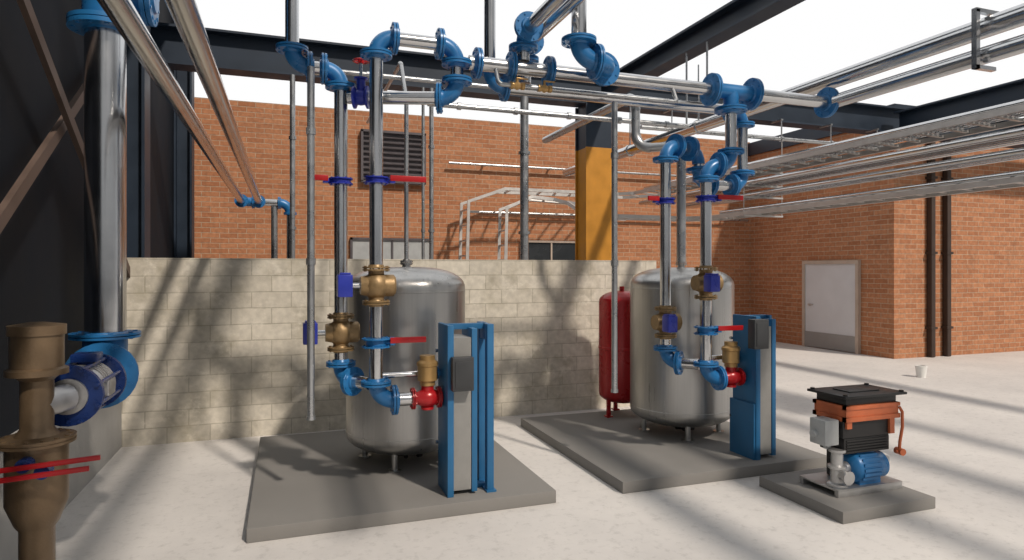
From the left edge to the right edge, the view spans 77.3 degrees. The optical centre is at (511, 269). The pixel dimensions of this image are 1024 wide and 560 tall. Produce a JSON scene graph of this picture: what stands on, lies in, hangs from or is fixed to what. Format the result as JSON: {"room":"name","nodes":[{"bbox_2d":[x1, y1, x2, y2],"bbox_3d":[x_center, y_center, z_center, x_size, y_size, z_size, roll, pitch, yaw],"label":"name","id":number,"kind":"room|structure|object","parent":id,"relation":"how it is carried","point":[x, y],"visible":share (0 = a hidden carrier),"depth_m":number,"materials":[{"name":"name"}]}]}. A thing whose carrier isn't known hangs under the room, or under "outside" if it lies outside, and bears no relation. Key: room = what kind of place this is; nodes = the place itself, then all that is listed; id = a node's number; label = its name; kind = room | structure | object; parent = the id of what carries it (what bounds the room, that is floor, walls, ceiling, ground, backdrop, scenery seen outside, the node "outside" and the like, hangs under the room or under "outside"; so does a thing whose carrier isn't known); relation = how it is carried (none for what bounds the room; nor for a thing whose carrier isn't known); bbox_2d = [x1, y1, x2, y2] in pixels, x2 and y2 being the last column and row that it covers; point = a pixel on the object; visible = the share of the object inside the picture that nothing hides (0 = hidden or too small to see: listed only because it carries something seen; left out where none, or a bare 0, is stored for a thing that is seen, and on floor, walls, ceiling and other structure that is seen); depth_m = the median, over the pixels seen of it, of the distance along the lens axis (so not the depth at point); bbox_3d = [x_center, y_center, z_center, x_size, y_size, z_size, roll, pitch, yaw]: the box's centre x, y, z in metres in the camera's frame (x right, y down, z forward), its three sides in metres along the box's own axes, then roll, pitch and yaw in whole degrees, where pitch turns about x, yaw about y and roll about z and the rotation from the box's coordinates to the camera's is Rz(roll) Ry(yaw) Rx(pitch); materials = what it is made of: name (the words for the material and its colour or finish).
{"room":"mechanical room","nodes":[
{"label":"mechanical room","id":0,"kind":"room"},
{"bbox_2d":[0,402,121,559],"bbox_3d":[-3.541,1.485,4.952,0.130,0.750,3.700,0,0,-20],"label":"wall","id":1,"kind":"structure","parent":0,"point":[101,434],"depth_m":5.53,"materials":[{"name":"concrete"}]},
{"bbox_2d":[0,0,173,437],"bbox_3d":[-4.413,-1.640,6.845,0.250,7.000,12.850,0,0,-20],"label":"wall","id":2,"kind":"structure","parent":0,"point":[42,242],"depth_m":4.95,"materials":[{"name":"metal"}]},
{"bbox_2d":[122,258,655,446],"bbox_3d":[-1.143,0.865,7.870,6.600,1.990,0.200,0,0,-20],"label":"wall","id":3,"kind":"structure","parent":0,"point":[220,352],"depth_m":7.25,"materials":[{"name":"concrete"}]},
{"bbox_2d":[194,97,749,314],"bbox_3d":[-0.127,-0.820,15.337,14.000,5.360,0.300,0,0,-20],"label":"wall","id":4,"kind":"structure","parent":0,"point":[222,229],"depth_m":14.66,"materials":[{"name":"orange brick"}]},
{"bbox_2d":[350,237,428,258],"bbox_3d":[-2.657,0.025,14.213,1.920,1.470,0.130,0,0,-20],"label":"trim","id":5,"kind":"structure","parent":4,"relation":"attached to","point":[351,238],"depth_m":14.15,"materials":[{"name":"metal"}]},
{"bbox_2d":[353,240,428,258],"bbox_3d":[-2.670,0.000,14.251,1.720,1.320,0.050,0,0,-20],"label":"window","id":6,"kind":"structure","parent":4,"relation":"in","point":[360,247],"depth_m":14.25,"materials":[{"name":"glass"}]},
{"bbox_2d":[360,130,421,182],"bbox_3d":[-2.643,-2.500,14.250,1.430,1.120,0.070,0,0,-20],"label":"trim","id":7,"kind":"structure","parent":4,"relation":"attached to","point":[364,133],"depth_m":14.23,"materials":[{"name":"metal"}]},
{"bbox_2d":[361,129,425,184],"bbox_3d":[-2.622,-2.495,14.189,1.430,1.150,0.100,0,0,-20],"label":"vent","id":8,"kind":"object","parent":4,"relation":"in","point":[362,130],"depth_m":14.19,"materials":[{"name":"metal"}]},
{"bbox_2d":[529,242,574,259],"bbox_3d":[0.940,0.000,15.530,1.480,1.320,0.050,0,0,-20],"label":"window","id":9,"kind":"structure","parent":4,"relation":"in","point":[537,251],"depth_m":15.52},
{"bbox_2d":[529,240,574,259],"bbox_3d":[0.953,0.025,15.492,1.680,1.470,0.130,0,0,-20],"label":"trim","id":10,"kind":"structure","parent":4,"relation":"attached to","point":[534,241],"depth_m":15.47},
{"bbox_2d":[448,161,748,179],"bbox_3d":[2.454,-2.440,15.988,8.300,0.084,0.187,0,0,-20],"label":"conduit","id":11,"kind":"object","parent":4,"relation":"attached to","point":[449,162],"visible":0.42,"depth_m":15.22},
{"bbox_2d":[470,210,748,221],"bbox_3d":[2.690,-1.340,16.071,7.800,0.084,0.187,0,0,-20],"label":"conduit","id":12,"kind":"object","parent":4,"relation":"attached to","point":[471,211],"visible":0.49,"depth_m":15.25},
{"bbox_2d":[56,342,1023,559],"bbox_3d":[9.191,1.960,15.985,52.000,0.200,36.000,0,0,-20],"label":"floor","id":13,"kind":"structure","parent":0,"point":[963,437],"depth_m":5.01,"materials":[{"name":"concrete"}]},
{"bbox_2d":[0,322,78,559],"bbox_3d":[-2.511,1.067,3.391,0.350,1.585,0.378,0,0,-20],"label":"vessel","id":14,"kind":"object","parent":13,"relation":"on","point":[36,350],"visible":0.99,"depth_m":3.30,"materials":[{"name":"brown metal"}]},
{"bbox_2d":[0,466,89,483],"bbox_3d":[-2.384,1.020,3.211,0.480,0.070,0.135,0,0,-20],"label":"valve","id":15,"kind":"object","parent":14,"relation":"attached to","point":[40,473],"visible":0.85,"depth_m":3.18,"materials":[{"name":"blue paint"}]},
{"bbox_2d":[0,455,100,473],"bbox_3d":[-2.371,0.980,3.237,0.520,0.070,0.095,0,0,-20],"label":"valve","id":16,"kind":"object","parent":14,"relation":"attached to","point":[27,463],"visible":1,"depth_m":3.20,"materials":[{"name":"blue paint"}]},
{"bbox_2d":[55,351,126,426],"bbox_3d":[-2.586,0.693,3.858,0.350,0.385,0.600,0,0,-20],"label":"valve","id":17,"kind":"object","parent":14,"relation":"attached to","point":[98,378],"visible":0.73,"depth_m":3.64,"materials":[{"name":"metal"}]},
{"bbox_2d":[65,0,159,408],"bbox_3d":[-2.806,-1.205,4.461,0.549,4.270,0.636,0,0,-20],"label":"riser pipe","id":18,"kind":"object","parent":17,"relation":"attached to","point":[106,331],"visible":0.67,"depth_m":4.42,"materials":[{"name":"metal"}]},
{"bbox_2d":[127,13,149,257],"bbox_3d":[-4.250,-1.590,7.194,0.270,6.900,0.320,0,0,-20],"label":"wall column","id":19,"kind":"structure","parent":13,"relation":"on","point":[138,79],"depth_m":7.17,"materials":[{"name":"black metal"}]},
{"bbox_2d":[174,23,193,257],"bbox_3d":[-5.519,-1.590,10.776,0.270,6.900,0.320,0,0,-20],"label":"wall column","id":20,"kind":"structure","parent":13,"relation":"on","point":[183,140],"depth_m":10.75,"materials":[{"name":"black metal"}]},
{"bbox_2d":[97,0,296,258],"bbox_3d":[-2.430,0.280,5.934,1.000,3.120,11.210,0,0,-20],"label":"pipe","id":21,"kind":"object","parent":13,"relation":"on","point":[123,14],"visible":0.82,"depth_m":3.88,"materials":[{"name":"metal"}]},
{"bbox_2d":[164,0,265,207],"bbox_3d":[-2.515,-1.170,5.814,0.220,0.220,11.040,0,0,-20],"label":"pipe","id":22,"kind":"object","parent":21,"relation":"attached to","point":[186,16],"visible":1,"depth_m":3.69,"materials":[{"name":"metal"}]},
{"bbox_2d":[271,206,277,257],"bbox_3d":[-4.142,0.375,11.157,0.110,2.970,0.110,0,0,-20],"label":"conduit","id":23,"kind":"object","parent":13,"relation":"on","point":[274,209],"visible":0.4,"depth_m":11.12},
{"bbox_2d":[289,74,295,258],"bbox_3d":[-2.926,-0.370,8.533,0.098,4.460,0.098,0,0,-20],"label":"conduit","id":24,"kind":"object","parent":13,"relation":"on","point":[292,137],"visible":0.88,"depth_m":8.50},
{"bbox_2d":[246,430,555,542],"bbox_3d":[-1.151,1.810,5.931,2.290,0.100,2.550,0,0,-20],"label":"concrete plinth","id":25,"kind":"object","parent":13,"relation":"on","point":[305,484],"visible":0.76,"depth_m":5.11,"materials":[{"name":"concrete"}]},
{"bbox_2d":[345,259,464,472],"bbox_3d":[-0.991,0.830,6.004,1.106,1.861,1.106,0,0,-20],"label":"storage tank","id":26,"kind":"object","parent":25,"relation":"on","point":[424,297],"visible":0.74,"depth_m":5.51,"materials":[{"name":"metal"}]},
{"bbox_2d":[366,61,408,258],"bbox_3d":[-1.490,-1.076,7.412,0.044,1.972,3.032,0,0,-20],"label":"vent pipe","id":27,"kind":"object","parent":26,"relation":"on","point":[400,64],"visible":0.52,"depth_m":5.99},
{"bbox_2d":[435,321,496,497],"bbox_3d":[-0.363,1.095,5.128,0.420,1.330,0.442,0,0,-20],"label":"plate heat exchanger","id":28,"kind":"object","parent":25,"relation":"on","point":[465,442],"visible":0.98,"depth_m":5.03,"materials":[{"name":"metal"}]},
{"bbox_2d":[383,366,440,378],"bbox_3d":[-0.810,0.830,5.102,0.480,0.100,0.100,0,0,-20],"label":"pipe","id":29,"kind":"object","parent":28,"relation":"attached to","point":[402,374],"visible":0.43,"depth_m":5.06,"materials":[{"name":"metal"}]},
{"bbox_2d":[361,307,411,414],"bbox_3d":[-0.974,0.698,4.959,0.385,0.855,0.230,0,0,-20],"label":"heat exchanger feed","id":30,"kind":"object","parent":29,"relation":"attached to","point":[377,384],"visible":0.97,"depth_m":4.89,"materials":[{"name":"metal"}]},
{"bbox_2d":[326,353,368,395],"bbox_3d":[-1.286,0.823,5.082,0.435,0.345,0.230,0,0,32],"label":"pipe","id":31,"kind":"object","parent":30,"relation":"attached to","point":[349,377],"visible":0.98,"depth_m":5.03,"materials":[{"name":"metal"}]},
{"bbox_2d":[303,312,359,352],"bbox_3d":[-1.442,0.500,5.112,0.435,0.322,0.216,0,0,-20],"label":"valve","id":32,"kind":"object","parent":31,"relation":"on","point":[341,332],"visible":0.98,"depth_m":5.06,"materials":[{"name":"brown metal"}]},
{"bbox_2d":[276,0,355,312],"bbox_3d":[-1.548,-1.090,5.074,0.614,2.900,0.244,0,0,-20],"label":"riser pipe","id":33,"kind":"object","parent":32,"relation":"on","point":[294,52],"visible":0.88,"depth_m":5.09,"materials":[{"name":"metal"}]},
{"bbox_2d":[306,66,315,420],"bbox_3d":[-1.545,-0.205,4.916,0.072,2.710,0.071,0,0,-20],"label":"drain pipe","id":34,"kind":"object","parent":33,"relation":"attached to","point":[310,129],"visible":1,"depth_m":4.89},
{"bbox_2d":[315,174,352,185],"bbox_3d":[-1.351,-0.714,4.868,0.300,0.071,0.581,0,0,-20],"label":"valve","id":35,"kind":"object","parent":33,"relation":"attached to","point":[345,180],"visible":0.85,"depth_m":4.80,"materials":[{"name":"blue paint"}]},
{"bbox_2d":[337,265,396,306],"bbox_3d":[-1.115,0.120,4.909,0.435,0.322,0.216,0,0,-20],"label":"valve","id":36,"kind":"object","parent":30,"relation":"on","point":[376,285],"visible":1,"depth_m":4.85,"materials":[{"name":"brown metal"}]},
{"bbox_2d":[346,22,471,264],"bbox_3d":[-0.816,-0.971,5.114,0.967,1.902,0.430,0,0,-20],"label":"riser pipe","id":37,"kind":"object","parent":36,"relation":"on","point":[377,52],"visible":0.98,"depth_m":4.92,"materials":[{"name":"metal"}]},
{"bbox_2d":[351,58,368,108],"bbox_3d":[-1.207,-1.490,5.116,0.169,0.399,0.208,0,0,-20],"label":"valve","id":38,"kind":"object","parent":37,"relation":"attached to","point":[359,94],"visible":0.94,"depth_m":5.07,"materials":[{"name":"blue paint"}]},
{"bbox_2d":[364,175,425,185],"bbox_3d":[-0.869,-0.694,4.730,0.469,0.071,0.567,0,0,-20],"label":"valve","id":39,"kind":"object","parent":37,"relation":"attached to","point":[391,179],"visible":0.94,"depth_m":4.66,"materials":[{"name":"blue paint"}]},
{"bbox_2d":[362,336,425,349],"bbox_3d":[-0.920,0.560,4.979,0.490,0.083,0.220,0,0,-20],"label":"valve","id":40,"kind":"object","parent":30,"relation":"attached to","point":[385,342],"visible":0.92,"depth_m":4.92,"materials":[{"name":"blue paint"}]},
{"bbox_2d":[410,354,442,409],"bbox_3d":[-0.682,0.885,5.063,0.261,0.430,0.170,0,0,-20],"label":"control valve","id":41,"kind":"object","parent":30,"relation":"attached to","point":[427,397],"visible":0.96,"depth_m":5.01,"materials":[{"name":"red paint"}]},
{"bbox_2d":[421,87,424,258],"bbox_3d":[-1.267,-0.370,9.120,0.062,4.460,0.062,0,0,-20],"label":"conduit","id":42,"kind":"object","parent":13,"relation":"on","point":[423,88],"visible":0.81,"depth_m":9.10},
{"bbox_2d":[428,88,434,258],"bbox_3d":[-1.154,-0.370,9.160,0.090,4.460,0.090,0,0,-20],"label":"conduit","id":43,"kind":"object","parent":13,"relation":"on","point":[431,230],"visible":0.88,"depth_m":9.13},
{"bbox_2d":[518,96,529,259],"bbox_3d":[0.185,-0.370,9.634,0.182,4.460,0.182,0,0,-20],"label":"conduit","id":44,"kind":"object","parent":13,"relation":"on","point":[524,152],"visible":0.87,"depth_m":9.58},
{"bbox_2d":[575,102,611,259],"bbox_3d":[1.322,-0.375,10.228,0.600,4.470,0.600,0,0,-20],"label":"steel column","id":45,"kind":"structure","parent":13,"relation":"on","point":[593,140],"depth_m":10.06,"materials":[{"name":"yellow paint"}]},
{"bbox_2d":[150,22,1023,147],"bbox_3d":[5.531,-2.860,11.718,21.750,0.500,0.300,0,0,-20],"label":"roof beam","id":46,"kind":"structure","parent":45,"relation":"on","point":[236,53],"depth_m":9.22,"materials":[{"name":"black metal"}]},
{"bbox_2d":[743,142,782,217],"bbox_3d":[4.447,-1.775,11.334,0.850,1.670,0.040,0,0,-20],"label":"hanger","id":47,"kind":"object","parent":46,"relation":"hanging from","point":[761,172],"visible":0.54,"depth_m":11.32,"materials":[{"name":"metal"}]},
{"bbox_2d":[458,104,1023,259],"bbox_3d":[2.816,-0.478,9.976,4.721,2.677,10.928,0,0,-20],"label":"pipe","id":48,"kind":"object","parent":47,"relation":"hanging from","point":[1000,113],"visible":0.67,"depth_m":9.54,"materials":[{"name":"metal"}]},
{"bbox_2d":[643,99,1023,188],"bbox_3d":[4.638,-1.855,9.970,0.076,0.076,9.700,0,0,-20],"label":"conduit","id":49,"kind":"object","parent":48,"relation":"on","point":[1018,102],"visible":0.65,"depth_m":8.61,"materials":[{"name":"metal"}]},
{"bbox_2d":[657,111,1023,190],"bbox_3d":[4.943,-1.855,10.078,0.076,0.076,9.700,0,0,-20],"label":"conduit","id":50,"kind":"object","parent":48,"relation":"on","point":[1022,111],"visible":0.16,"depth_m":8.71,"materials":[{"name":"metal"}]},
{"bbox_2d":[671,115,1023,189],"bbox_3d":[5.147,-1.855,10.150,0.076,0.076,9.700,0,0,-20],"label":"conduit","id":51,"kind":"object","parent":48,"relation":"on","point":[1019,115],"visible":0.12,"depth_m":9.05,"materials":[{"name":"metal"}]},
{"bbox_2d":[672,112,1023,187],"bbox_3d":[5.045,-1.855,10.114,0.076,0.076,9.700,0,0,-20],"label":"conduit","id":52,"kind":"object","parent":48,"relation":"on","point":[1023,112],"visible":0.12,"depth_m":8.84,"materials":[{"name":"metal"}]},
{"bbox_2d":[497,176,1023,259],"bbox_3d":[4.143,-0.360,10.443,3.041,2.442,10.828,0,0,-40],"label":"ladder","id":53,"kind":"object","parent":47,"relation":"hanging from","point":[1018,181],"visible":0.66,"depth_m":9.84,"materials":[{"name":"metal"}]},
{"bbox_2d":[719,170,1023,213],"bbox_3d":[5.197,-1.095,8.842,0.072,0.072,7.200,0,0,-20],"label":"conduit","id":54,"kind":"object","parent":53,"relation":"on","point":[1019,172],"visible":0.94,"depth_m":8.76,"materials":[{"name":"metal"}]},
{"bbox_2d":[640,110,899,150],"bbox_3d":[4.599,-2.408,11.129,5.500,0.394,0.289,0,0,-20],"label":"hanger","id":55,"kind":"object","parent":46,"relation":"attached to","point":[781,138],"visible":0.56,"depth_m":10.96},
{"bbox_2d":[562,3,1023,176],"bbox_3d":[2.866,-2.150,7.380,0.270,1.180,11.000,0,0,-20],"label":"pipe","id":56,"kind":"object","parent":46,"relation":"attached to","point":[995,22],"visible":0.92,"depth_m":5.70,"materials":[{"name":"metal"}]},
{"bbox_2d":[595,0,804,93],"bbox_3d":[3.410,-2.780,4.390,0.240,0.280,12.000,0,0,-20],"label":"roof beam","id":57,"kind":"structure","parent":45,"relation":"on","point":[735,17],"depth_m":7.51,"materials":[{"name":"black metal"}]},
{"bbox_2d":[342,41,707,88],"bbox_3d":[0.240,-2.230,6.662,4.300,0.801,0.062,0,0,-20],"label":"conduit","id":58,"kind":"object","parent":57,"relation":"attached to","point":[347,72],"visible":0.15,"depth_m":6.24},
{"bbox_2d":[427,53,688,128],"bbox_3d":[0.625,-2.165,7.223,3.200,0.929,0.078,0,0,-20],"label":"conduit","id":59,"kind":"object","parent":57,"relation":"attached to","point":[515,111],"visible":0.91,"depth_m":7.19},
{"bbox_2d":[521,409,826,493],"bbox_3d":[1.552,1.810,6.835,2.210,0.100,2.450,0,0,-20],"label":"concrete plinth","id":60,"kind":"object","parent":13,"relation":"on","point":[628,459],"visible":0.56,"depth_m":6.18,"materials":[{"name":"concrete"}]},
{"bbox_2d":[598,286,629,417],"bbox_3d":[1.344,0.980,7.828,0.572,1.560,0.572,0,0,-20],"label":"vessel","id":61,"kind":"object","parent":60,"relation":"on","point":[605,301],"visible":0.59,"depth_m":7.61,"materials":[{"name":"red paint"}]},
{"bbox_2d":[630,262,734,441],"bbox_3d":[1.850,0.830,6.999,1.106,1.861,1.106,0,0,-20],"label":"storage tank","id":62,"kind":"object","parent":60,"relation":"on","point":[687,401],"visible":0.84,"depth_m":6.56,"materials":[{"name":"metal"}]},
{"bbox_2d":[542,94,685,261],"bbox_3d":[1.034,-1.052,8.237,0.443,1.924,3.055,0,0,-27],"label":"vent pipe","id":63,"kind":"object","parent":62,"relation":"on","point":[636,138],"visible":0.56,"depth_m":7.04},
{"bbox_2d":[729,314,775,459],"bbox_3d":[2.297,1.095,6.059,0.375,1.330,0.462,0,0,-20],"label":"plate heat exchanger","id":64,"kind":"object","parent":60,"relation":"on","point":[752,414],"visible":0.94,"depth_m":6.00,"materials":[{"name":"metal"}]},
{"bbox_2d":[693,300,727,390],"bbox_3d":[1.828,0.698,5.952,0.290,0.855,0.230,0,0,-20],"label":"heat exchanger feed","id":65,"kind":"object","parent":64,"relation":"attached to","point":[710,370],"visible":0.98,"depth_m":5.90,"materials":[{"name":"metal"}]},
{"bbox_2d":[653,339,698,374],"bbox_3d":[1.561,0.823,6.090,0.435,0.345,0.230,0,0,32],"label":"pipe","id":66,"kind":"object","parent":65,"relation":"attached to","point":[677,361],"visible":0.98,"depth_m":6.04,"materials":[{"name":"metal"}]},
{"bbox_2d":[651,305,682,338],"bbox_3d":[1.504,0.500,6.080,0.275,0.322,0.358,0,0,-20],"label":"valve","id":67,"kind":"object","parent":66,"relation":"on","point":[666,322],"visible":0.99,"depth_m":6.06,"materials":[{"name":"brown metal"}]},
{"bbox_2d":[481,0,754,305],"bbox_3d":[1.119,-1.190,6.098,2.984,3.100,0.394,0,0,-20],"label":"pipe","id":68,"kind":"object","parent":67,"relation":"on","point":[677,146],"visible":0.7,"depth_m":6.12,"materials":[{"name":"metal"}]},
{"bbox_2d":[520,0,584,83],"bbox_3d":[0.845,-1.931,3.785,0.244,0.462,4.572,0,0,-20],"label":"pipe","id":69,"kind":"object","parent":68,"relation":"on","point":[568,6],"visible":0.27,"depth_m":5.16,"materials":[{"name":"metal"}]},
{"bbox_2d":[611,102,617,392],"bbox_3d":[0.955,-0.210,5.961,0.072,2.700,0.071,0,0,-20],"label":"drain pipe","id":70,"kind":"object","parent":68,"relation":"attached to","point":[614,155],"visible":1,"depth_m":5.94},
{"bbox_2d":[648,196,675,204],"bbox_3d":[1.358,-0.664,5.821,0.593,0.071,0.585,0,0,-20],"label":"valve","id":71,"kind":"object","parent":68,"relation":"attached to","point":[655,199],"visible":0.95,"depth_m":5.79,"materials":[{"name":"blue paint"}]},
{"bbox_2d":[690,266,723,300],"bbox_3d":[1.831,0.120,5.877,0.275,0.322,0.358,0,0,-20],"label":"valve","id":72,"kind":"object","parent":65,"relation":"on","point":[707,282],"visible":1,"depth_m":5.85,"materials":[{"name":"brown metal"}]},
{"bbox_2d":[692,112,744,265],"bbox_3d":[1.932,-0.765,5.988,0.524,1.490,0.244,0,0,-20],"label":"riser pipe","id":73,"kind":"object","parent":72,"relation":"on","point":[722,160],"visible":0.98,"depth_m":5.91,"materials":[{"name":"metal"}]},
{"bbox_2d":[468,47,838,117],"bbox_3d":[1.421,-1.653,5.807,3.755,0.355,0.300,0,0,-20],"label":"pipe","id":74,"kind":"object","parent":73,"relation":"on","point":[750,95],"visible":0.98,"depth_m":5.83,"materials":[{"name":"metal"}]},
{"bbox_2d":[509,0,565,61],"bbox_3d":[0.741,-1.921,3.510,0.244,0.362,4.122,0,0,-20],"label":"pipe","id":75,"kind":"object","parent":74,"relation":"on","point":[528,25],"visible":0.98,"depth_m":5.18,"materials":[{"name":"metal"}]},
{"bbox_2d":[494,68,677,103],"bbox_3d":[0.672,-1.564,5.471,1.719,0.168,0.106,0,0,-20],"label":"pipe","id":76,"kind":"object","parent":74,"relation":"attached to","point":[499,82],"visible":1,"depth_m":5.44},
{"bbox_2d":[509,77,527,89],"bbox_3d":[0.056,-1.515,5.218,0.150,0.100,0.070,0,0,-20],"label":"valve","id":77,"kind":"object","parent":76,"relation":"attached to","point":[516,85],"visible":1,"depth_m":5.20,"materials":[{"name":"gold metal"}]},
{"bbox_2d":[537,80,554,92],"bbox_3d":[0.283,-1.515,5.298,0.150,0.100,0.070,0,0,-20],"label":"valve","id":78,"kind":"object","parent":76,"relation":"attached to","point":[543,88],"visible":1,"depth_m":5.28,"materials":[{"name":"gold metal"}]},
{"bbox_2d":[561,0,619,85],"bbox_3d":[0.664,-2.190,5.215,0.345,1.300,0.604,0,0,40],"label":"pipe elbow","id":79,"kind":"object","parent":74,"relation":"attached to","point":[602,67],"visible":1,"depth_m":5.07,"materials":[{"name":"metal"}]},
{"bbox_2d":[831,34,1023,106],"bbox_3d":[3.948,-1.680,4.310,0.136,0.136,4.490,0,0,-20],"label":"pipe","id":80,"kind":"object","parent":74,"relation":"attached to","point":[1013,46],"visible":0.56,"depth_m":5.37,"materials":[{"name":"metal"}]},
{"bbox_2d":[695,194,742,202],"bbox_3d":[1.773,-0.664,5.658,0.564,0.071,0.592,0,0,-20],"label":"valve","id":81,"kind":"object","parent":73,"relation":"attached to","point":[714,198],"visible":0.95,"depth_m":5.55,"materials":[{"name":"blue paint"}]},
{"bbox_2d":[694,325,742,335],"bbox_3d":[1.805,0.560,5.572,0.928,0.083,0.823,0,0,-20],"label":"valve","id":82,"kind":"object","parent":65,"relation":"attached to","point":[713,330],"visible":0.96,"depth_m":5.58,"materials":[{"name":"blue paint"}]},
{"bbox_2d":[721,341,745,387],"bbox_3d":[2.052,0.885,6.031,0.261,0.430,0.170,0,0,-20],"label":"control valve","id":83,"kind":"object","parent":65,"relation":"attached to","point":[730,350],"visible":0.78,"depth_m":5.98,"materials":[{"name":"red paint"}]},
{"bbox_2d":[759,467,934,523],"bbox_3d":[2.714,1.815,5.247,0.940,0.090,0.880,0,0,-20],"label":"concrete plinth","id":84,"kind":"object","parent":13,"relation":"on","point":[822,500],"visible":0.71,"depth_m":4.97,"materials":[{"name":"concrete"}]},
{"bbox_2d":[799,383,906,497],"bbox_3d":[2.750,1.371,5.236,0.800,0.797,0.424,0,0,-20],"label":"pump unit","id":85,"kind":"object","parent":84,"relation":"on","point":[853,423],"visible":1,"depth_m":5.10,"materials":[{"name":"metal"}]},
{"bbox_2d":[915,365,927,377],"bbox_3d":[7.100,1.760,11.107,0.190,0.200,0.190,0,0,-20],"label":"bucket","id":86,"kind":"object","parent":13,"relation":"on","point":[921,370],"visible":1,"depth_m":11.04,"materials":[{"name":"white plastic"}]},
{"bbox_3d":[-2.848,-1.590,3.235,0.270,6.900,0.320,0,0,-20],"label":"wall column","id":87,"kind":"structure","parent":13,"relation":"on","visible":0},
{"bbox_2d":[0,82,83,233],"bbox_3d":[-3.582,-1.290,5.203,0.040,2.773,3.852,0,0,-20],"label":"diagonal brace","id":88,"kind":"object","parent":87,"relation":"attached to","point":[17,192],"visible":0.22,"depth_m":4.42,"materials":[{"name":"brown paint"}]},
{"bbox_2d":[16,0,129,277],"bbox_3d":[-3.507,-0.940,5.229,0.040,2.377,3.847,0,0,-20],"label":"diagonal brace","id":89,"kind":"object","parent":87,"relation":"attached to","point":[25,6],"visible":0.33,"depth_m":4.51,"materials":[{"name":"brown paint"}]},
{"bbox_2d":[750,133,904,358],"bbox_3d":[7.347,-0.740,15.650,0.300,5.200,4.700,0,0,-20],"label":"wall","id":90,"kind":"structure","parent":0,"point":[872,234],"depth_m":14.84,"materials":[{"name":"orange brick"}]},
{"bbox_2d":[805,264,854,335],"bbox_3d":[7.421,0.850,14.918,0.050,1.980,1.470,0,0,-20],"label":"door","id":91,"kind":"structure","parent":90,"relation":"in","point":[830,288],"depth_m":14.88,"materials":[{"name":"paint"}]},
{"bbox_2d":[805,331,854,352],"bbox_3d":[7.393,1.660,14.908,0.030,0.360,1.470,0,0,-20],"label":"kick plate","id":92,"kind":"object","parent":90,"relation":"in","point":[814,339],"depth_m":14.86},
{"bbox_2d":[802,260,860,353],"bbox_3d":[7.407,0.820,14.913,0.080,2.080,1.630,0,0,-20],"label":"trim","id":93,"kind":"structure","parent":90,"relation":"attached to","point":[857,263],"depth_m":14.19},
{"bbox_2d":[894,78,1023,127],"bbox_3d":[9.368,-2.800,6.500,0.300,0.380,12.000,0,0,-20],"label":"roof beam","id":94,"kind":"structure","parent":0,"point":[1011,91],"depth_m":10.97,"materials":[{"name":"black metal"}]},
{"bbox_2d":[905,139,1023,357],"bbox_3d":[12.795,-0.740,15.245,9.700,5.200,0.300,0,0,-20],"label":"wall","id":95,"kind":"structure","parent":0,"point":[987,227],"depth_m":14.19,"materials":[{"name":"orange brick"}]},
{"bbox_2d":[748,103,914,155],"bbox_3d":[11.948,-3.290,17.083,10.070,0.340,4.470,0,0,-20],"label":"trim","id":96,"kind":"structure","parent":95,"relation":"attached to","point":[761,146],"depth_m":16.05,"materials":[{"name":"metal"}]},
{"bbox_2d":[925,142,937,357],"bbox_3d":[8.939,-0.640,13.641,0.180,5.000,0.150,0,0,-20],"label":"downpipe","id":97,"kind":"object","parent":95,"relation":"attached to","point":[931,252],"visible":0.68,"depth_m":13.60,"materials":[{"name":"brown metal"}]},
{"bbox_2d":[941,156,953,356],"bbox_3d":[9.382,-0.640,13.798,0.180,5.000,0.150,0,0,-20],"label":"downpipe","id":98,"kind":"object","parent":95,"relation":"attached to","point":[947,327],"visible":0.64,"depth_m":13.75,"materials":[{"name":"brown metal"}]},
{"bbox_3d":[6.116,-1.775,6.621,0.850,1.670,0.040,0,0,-20],"label":"hanger","id":99,"kind":"object","parent":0,"visible":0},
{"bbox_2d":[639,127,1023,204],"bbox_3d":[4.605,-1.540,10.064,0.090,0.089,9.900,0,0,-20],"label":"conduit","id":100,"kind":"object","parent":99,"relation":"on","point":[1019,131],"visible":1,"depth_m":8.58,"materials":[{"name":"metal"}]},
{"bbox_2d":[644,135,1023,204],"bbox_3d":[4.732,-1.540,10.109,0.090,0.089,9.900,0,0,-20],"label":"conduit","id":101,"kind":"object","parent":99,"relation":"on","point":[1021,136],"visible":0.34,"depth_m":8.69,"materials":[{"name":"metal"}]},
{"bbox_2d":[650,137,1023,204],"bbox_3d":[4.859,-1.540,10.154,0.090,0.089,9.900,0,0,-20],"label":"conduit","id":102,"kind":"object","parent":99,"relation":"on","point":[1022,138],"visible":0.29,"depth_m":8.82,"materials":[{"name":"metal"}]},
{"bbox_2d":[655,140,1023,205],"bbox_3d":[4.986,-1.540,10.200,0.090,0.089,9.900,0,0,-20],"label":"conduit","id":103,"kind":"object","parent":99,"relation":"on","point":[1018,141],"visible":0.18,"depth_m":9.01,"materials":[{"name":"metal"}]},
{"bbox_2d":[686,147,1023,207],"bbox_3d":[4.965,-1.340,9.450,0.090,0.089,8.500,0,0,-20],"label":"conduit","id":104,"kind":"object","parent":99,"relation":"on","point":[1016,151],"visible":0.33,"depth_m":8.69,"materials":[{"name":"metal"}]},
{"bbox_2d":[686,142,1023,200],"bbox_3d":[5.114,-1.540,10.245,0.090,0.089,9.900,0,0,-20],"label":"conduit","id":105,"kind":"object","parent":99,"relation":"on","point":[1019,143],"visible":0.16,"depth_m":9.10,"materials":[{"name":"metal"}]},
{"bbox_2d":[686,155,1023,208],"bbox_3d":[5.093,-1.340,9.495,0.090,0.089,8.500,0,0,-20],"label":"conduit","id":106,"kind":"object","parent":99,"relation":"on","point":[1021,155],"visible":0.18,"depth_m":8.96,"materials":[{"name":"metal"}]},
{"bbox_2d":[691,157,1023,208],"bbox_3d":[5.220,-1.340,9.540,0.090,0.089,8.500,0,0,-20],"label":"conduit","id":107,"kind":"object","parent":99,"relation":"on","point":[1020,157],"visible":0.26,"depth_m":9.10,"materials":[{"name":"metal"}]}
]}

